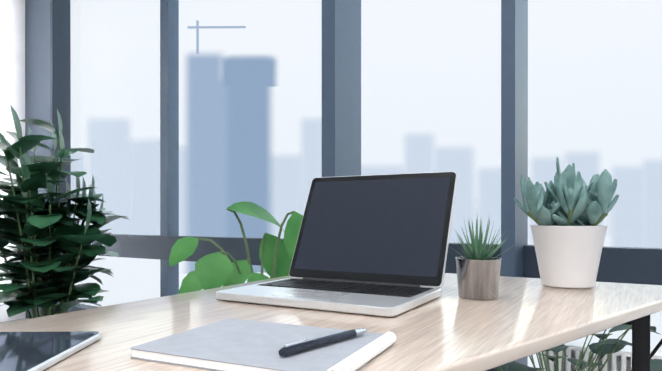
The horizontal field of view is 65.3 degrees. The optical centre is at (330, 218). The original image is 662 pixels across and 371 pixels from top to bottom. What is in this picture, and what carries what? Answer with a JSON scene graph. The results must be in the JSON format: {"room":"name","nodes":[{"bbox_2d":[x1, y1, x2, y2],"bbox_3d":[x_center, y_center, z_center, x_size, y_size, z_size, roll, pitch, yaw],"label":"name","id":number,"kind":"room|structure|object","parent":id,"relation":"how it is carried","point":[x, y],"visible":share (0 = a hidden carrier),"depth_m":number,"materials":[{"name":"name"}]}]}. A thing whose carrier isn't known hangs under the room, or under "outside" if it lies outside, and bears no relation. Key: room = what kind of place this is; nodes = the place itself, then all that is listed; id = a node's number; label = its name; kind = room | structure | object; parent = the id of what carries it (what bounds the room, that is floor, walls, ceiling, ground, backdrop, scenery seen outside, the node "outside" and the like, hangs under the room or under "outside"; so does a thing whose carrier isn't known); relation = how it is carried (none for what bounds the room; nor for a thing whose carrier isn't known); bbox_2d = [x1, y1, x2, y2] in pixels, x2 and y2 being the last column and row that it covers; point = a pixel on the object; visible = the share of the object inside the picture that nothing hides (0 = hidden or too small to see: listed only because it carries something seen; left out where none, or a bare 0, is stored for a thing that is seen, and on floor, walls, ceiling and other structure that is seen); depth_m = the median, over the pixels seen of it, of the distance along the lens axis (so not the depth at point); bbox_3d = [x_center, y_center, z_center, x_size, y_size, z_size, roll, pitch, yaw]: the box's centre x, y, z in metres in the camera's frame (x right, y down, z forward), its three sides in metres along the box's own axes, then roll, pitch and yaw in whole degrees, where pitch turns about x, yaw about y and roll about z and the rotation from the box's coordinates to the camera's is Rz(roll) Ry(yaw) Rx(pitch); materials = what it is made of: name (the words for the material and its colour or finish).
{"room":"office","nodes":[
{"label":"office","id":0,"kind":"room"},
{"bbox_2d":[0,0,25,321],"bbox_3d":[-4.167,-0.799,2.159,0.150,3.350,6.070,0,0,31],"label":"wall","id":1,"kind":"structure","parent":0,"point":[12,53],"depth_m":4.41,"materials":[{"name":"paint"}]},
{"bbox_2d":[0,318,27,323],"bbox_3d":[-0.747,0.930,0.123,8.114,0.100,6.070,0,0,31],"label":"floor","id":2,"kind":"structure","parent":0,"point":[13,320],"depth_m":4.41,"materials":[{"name":"carpet"}]},
{"bbox_2d":[0,105,129,318],"bbox_3d":[-1.242,0.184,2.288,0.750,1.382,0.674,0,0,31],"label":"ficus plant","id":3,"kind":"object","parent":2,"relation":"on","point":[50,269],"visible":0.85,"depth_m":2.20,"materials":[{"name":"green plant"}]},
{"bbox_2d":[169,201,302,293],"bbox_3d":[-0.225,0.413,1.595,0.442,0.928,0.508,0,0,31],"label":"plant","id":4,"kind":"object","parent":2,"relation":"on","point":[220,269],"visible":0.58,"depth_m":1.50,"materials":[{"name":"plant"}]},
{"bbox_2d":[0,273,661,370],"bbox_3d":[-0.032,0.504,0.511,0.777,0.750,1.520,0,0,31],"label":"desk","id":5,"kind":"object","parent":2,"relation":"on","point":[449,329],"visible":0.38,"depth_m":0.65,"materials":[{"name":"brown wood"}]},
{"bbox_2d":[0,331,100,370],"bbox_3d":[-0.344,0.125,0.474,0.200,0.008,0.165,0,0,-1],"label":"tablet","id":6,"kind":"object","parent":5,"relation":"on","point":[31,351],"visible":0.9,"depth_m":0.49,"materials":[{"name":"black glass"}]},
{"bbox_2d":[131,318,396,370],"bbox_3d":[-0.059,0.122,0.506,0.212,0.013,0.156,0,0,25],"label":"notepad","id":7,"kind":"object","parent":5,"relation":"on","point":[229,344],"visible":0.98,"depth_m":0.48,"materials":[{"name":"paper"}]},
{"bbox_2d":[279,328,366,356],"bbox_3d":[-0.003,0.115,0.491,0.008,0.010,0.122,0,0,41],"label":"pen","id":8,"kind":"object","parent":7,"relation":"on","point":[290,349],"visible":0.98,"depth_m":0.47,"materials":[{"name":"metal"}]},
{"bbox_2d":[216,171,457,316],"bbox_3d":[0.021,0.022,0.872,0.312,0.213,0.313,0,0,31],"label":"laptop","id":9,"kind":"object","parent":5,"relation":"on","point":[376,245],"visible":1,"depth_m":0.93,"materials":[{"name":"metal"}]},
{"bbox_2d":[449,214,515,299],"bbox_3d":[0.243,0.058,0.834,0.110,0.141,0.123,0,0,31],"label":"succulent","id":10,"kind":"object","parent":5,"relation":"on","point":[478,272],"visible":1,"depth_m":0.82,"materials":[{"name":"plant"}]},
{"bbox_2d":[514,157,618,288],"bbox_3d":[0.451,0.005,0.990,0.180,0.246,0.167,0,0,31],"label":"succulent","id":11,"kind":"object","parent":5,"relation":"on","point":[568,211],"visible":1,"depth_m":0.94,"materials":[{"name":"ceramic"}]},
{"bbox_2d":[495,324,661,370],"bbox_3d":[0.765,0.552,1.657,0.868,0.649,0.909,0,0,31],"label":"pothos plant","id":12,"kind":"object","parent":2,"relation":"on","point":[602,346],"visible":0.38,"depth_m":1.62,"materials":[{"name":"green plant"}]},
{"bbox_2d":[541,341,661,370],"bbox_3d":[1.973,0.692,1.499,2.550,0.370,0.075,0,0,31],"label":"radiator","id":13,"kind":"object","parent":2,"relation":"on","point":[620,360],"visible":0.38,"depth_m":2.04,"materials":[{"name":"white metal"}]},
{"bbox_2d":[25,0,49,318],"bbox_3d":[-2.462,-0.804,4.489,0.392,3.350,0.170,0,0,31],"label":"wall","id":14,"kind":"structure","parent":0,"point":[37,59],"depth_m":4.42,"materials":[{"name":"grey paint"}]},
{"label":"outside","id":15,"kind":"structure","parent":0,"visible":0},
{"bbox_2d":[71,20,661,367],"bbox_3d":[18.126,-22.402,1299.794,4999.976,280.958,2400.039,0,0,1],"label":"skyline","id":16,"kind":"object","parent":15,"point":[212,140],"depth_m":600.05},
{"bbox_3d":[0.894,0.835,2.492,7.422,0.080,0.170,0,0,31],"label":"curb","id":17,"kind":"object","parent":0,"visible":0},
{"bbox_2d":[50,0,661,370],"bbox_3d":[0.850,-0.690,2.416,7.420,2.970,0.300,0,0,31],"label":"window","id":18,"kind":"structure","parent":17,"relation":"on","point":[341,87],"depth_m":2.82,"materials":[{"name":"glass"}]}
]}

